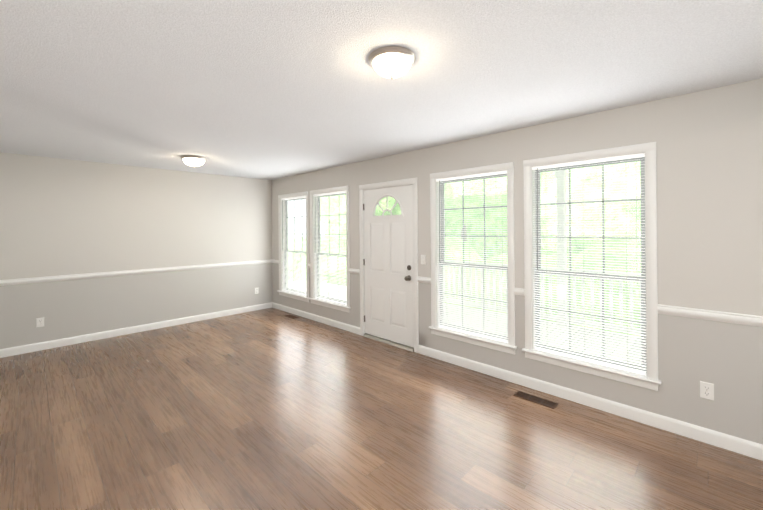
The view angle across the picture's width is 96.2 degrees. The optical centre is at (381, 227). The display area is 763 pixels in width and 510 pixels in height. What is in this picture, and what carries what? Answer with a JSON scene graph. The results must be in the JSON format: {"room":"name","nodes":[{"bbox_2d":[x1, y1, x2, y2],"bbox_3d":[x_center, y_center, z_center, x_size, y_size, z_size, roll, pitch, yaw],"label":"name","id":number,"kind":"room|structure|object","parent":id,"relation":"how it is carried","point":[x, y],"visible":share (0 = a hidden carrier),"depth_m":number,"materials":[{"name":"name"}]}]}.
{"room":"empty living room","nodes":[
{"label":"empty living room","id":0,"kind":"room"},
{"bbox_2d":[0,152,271,348],"bbox_3d":[-3.844,0.293,4.889,0.150,2.690,4.850,-1,0,44],"label":"wall","id":1,"kind":"structure","parent":0,"point":[59,217],"depth_m":4.89,"materials":[{"name":"paint"}]},
{"bbox_2d":[36,317,43,327],"bbox_3d":[-4.290,1.191,4.306,0.009,0.114,0.070,-1,0,44],"label":"electrical outlet","id":2,"kind":"object","parent":1,"relation":"attached to","point":[39,322],"visible":1,"depth_m":4.30,"materials":[{"name":"white plastic"}]},
{"bbox_2d":[0,302,271,357],"bbox_3d":[-3.714,1.488,4.895,0.014,0.098,4.670,-1,0,44],"label":"baseboard","id":3,"kind":"structure","parent":1,"relation":"attached to","point":[6,352],"depth_m":4.87,"materials":[{"name":"white wood"}]},
{"bbox_2d":[0,308,762,509],"bbox_3d":[-0.961,1.562,2.212,8.000,0.100,5.000,-1,0,44],"label":"floor","id":4,"kind":"structure","parent":0,"point":[270,409],"depth_m":2.47,"materials":[{"name":"brown wood"}]},
{"bbox_2d":[284,314,298,318],"bbox_3d":[-1.542,1.520,5.855,0.300,0.005,0.115,-1,0,44],"label":"floor vent","id":5,"kind":"object","parent":4,"relation":"in","point":[291,316],"visible":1,"depth_m":5.85,"materials":[{"name":"brown metal"}]},
{"bbox_2d":[514,390,558,408],"bbox_3d":[1.338,1.493,2.979,0.340,0.005,0.115,-1,0,44],"label":"floor vent","id":6,"kind":"object","parent":4,"relation":"in","point":[537,400],"visible":1,"depth_m":2.97,"materials":[{"name":"brown metal"}]},
{"bbox_2d":[0,0,762,179],"bbox_3d":[-0.981,-1.003,2.216,8.000,0.150,5.000,-1,0,44],"label":"ceiling","id":7,"kind":"structure","parent":0,"point":[268,89],"depth_m":2.05,"materials":[{"name":"white paint"}]},
{"bbox_2d":[180,155,206,167],"bbox_3d":[-2.442,-0.844,4.458,0.310,0.139,0.310,-1,0,44],"label":"ceiling light","id":8,"kind":"object","parent":7,"relation":"attached to","point":[194,161],"visible":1,"depth_m":4.37,"materials":[{"name":"white glass"}]},
{"bbox_2d":[368,46,415,78],"bbox_3d":[0.058,-0.878,1.893,0.261,0.117,0.261,-1,0,44],"label":"ceiling light","id":9,"kind":"object","parent":7,"relation":"attached to","point":[391,62],"visible":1,"depth_m":1.82,"materials":[{"name":"white glass"}]},
{"bbox_2d":[272,78,762,443],"bbox_3d":[0.715,0.257,3.957,8.000,2.690,0.150,-1,0,44],"label":"wall","id":10,"kind":"structure","parent":0,"point":[709,156],"depth_m":2.48,"materials":[{"name":"paint"}]},
{"bbox_2d":[277,191,309,301],"bbox_3d":[-1.526,0.322,6.094,0.996,1.860,0.193,-1,0,44],"label":"window","id":11,"kind":"structure","parent":10,"relation":"in","point":[285,290],"depth_m":6.17,"materials":[{"name":"white"}]},
{"bbox_2d":[272,302,359,334],"bbox_3d":[-1.189,1.470,5.692,2.477,0.098,0.014,-1,0,44],"label":"baseboard","id":12,"kind":"structure","parent":10,"relation":"attached to","point":[334,323],"depth_m":5.49,"materials":[{"name":"white wood"}]},
{"bbox_2d":[308,185,350,312],"bbox_3d":[-0.782,0.315,5.374,1.016,1.860,0.193,-1,0,44],"label":"window","id":13,"kind":"structure","parent":10,"relation":"in","point":[316,254],"depth_m":5.42,"materials":[{"name":"white"}]},
{"bbox_2d":[359,177,418,352],"bbox_3d":[0.108,0.453,4.514,1.028,2.109,0.235,-1,0,44],"label":"door","id":14,"kind":"structure","parent":10,"relation":"attached to","point":[389,314],"depth_m":4.45,"materials":[{"name":"white wood"}]},
{"bbox_2d":[421,255,425,264],"bbox_3d":[0.491,0.379,4.057,0.070,0.114,0.019,-1,0,44],"label":"light switch","id":15,"kind":"object","parent":10,"relation":"attached to","point":[423,259],"visible":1,"depth_m":4.05,"materials":[{"name":"white plastic"}]},
{"bbox_2d":[428,162,516,354],"bbox_3d":[0.968,0.299,3.681,1.016,1.860,0.193,-1,0,44],"label":"window","id":16,"kind":"structure","parent":10,"relation":"in","point":[439,326],"depth_m":3.66,"materials":[{"name":"white"}]},
{"bbox_2d":[418,345,762,460],"bbox_3d":[1.933,1.441,2.671,4.137,0.098,0.014,-1,0,44],"label":"baseboard","id":17,"kind":"structure","parent":10,"relation":"attached to","point":[723,440],"depth_m":2.72,"materials":[{"name":"white wood"}]},
{"bbox_2d":[522,142,660,390],"bbox_3d":[1.742,0.292,2.932,1.016,1.860,0.193,-1,0,44],"label":"window","id":18,"kind":"structure","parent":10,"relation":"in","point":[644,374],"depth_m":2.86,"materials":[{"name":"white"}]},
{"bbox_2d":[700,381,713,400],"bbox_3d":[2.250,1.127,2.367,0.070,0.114,0.009,-1,0,44],"label":"electrical outlet","id":19,"kind":"object","parent":10,"relation":"attached to","point":[706,390],"visible":1,"depth_m":2.37,"materials":[{"name":"white plastic"}]},
{"label":"outside","id":20,"kind":"structure","parent":0,"visible":0},
{"bbox_2d":[289,280,579,325],"bbox_3d":[22.413,2.014,24.718,90.000,0.200,59.849,-1,0,44],"label":"ground","id":21,"kind":"structure","parent":20,"point":[491,310],"depth_m":8.34,"materials":[{"name":"green plant"}]},
{"bbox_2d":[288,161,640,336],"bbox_3d":[9.803,-2.407,15.829,47.145,16.470,23.962,-1,0,44],"label":"trees","id":22,"kind":"object","parent":21,"relation":"on","point":[472,188],"depth_m":7.69,"materials":[{"name":"green plant"}]},
{"bbox_2d":[289,170,640,364],"bbox_3d":[1.722,0.401,5.141,13.500,3.290,2.948,-1,0,44],"label":"porch","id":23,"kind":"object","parent":21,"relation":"on","point":[559,193],"depth_m":5.40,"materials":[{"name":"white paint"}]},
{"bbox_3d":[-2.657,0.278,0.471,8.000,2.690,0.150,-1,0,44],"label":"wall","id":24,"kind":"structure","parent":0,"visible":0},
{"bbox_2d":[0,259,272,285],"bbox_3d":[-3.717,0.652,4.893,0.022,0.068,4.670,-1,0,44],"label":"trim","id":25,"kind":"structure","parent":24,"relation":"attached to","point":[168,269],"depth_m":4.88,"materials":[{"name":"white wood"}]},
{"bbox_2d":[657,304,762,326],"bbox_3d":[2.721,0.598,1.899,1.860,0.068,0.022,-1,0,44],"label":"trim","id":26,"kind":"structure","parent":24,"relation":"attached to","point":[742,319],"depth_m":2.34,"materials":[{"name":"white wood"}]}
]}

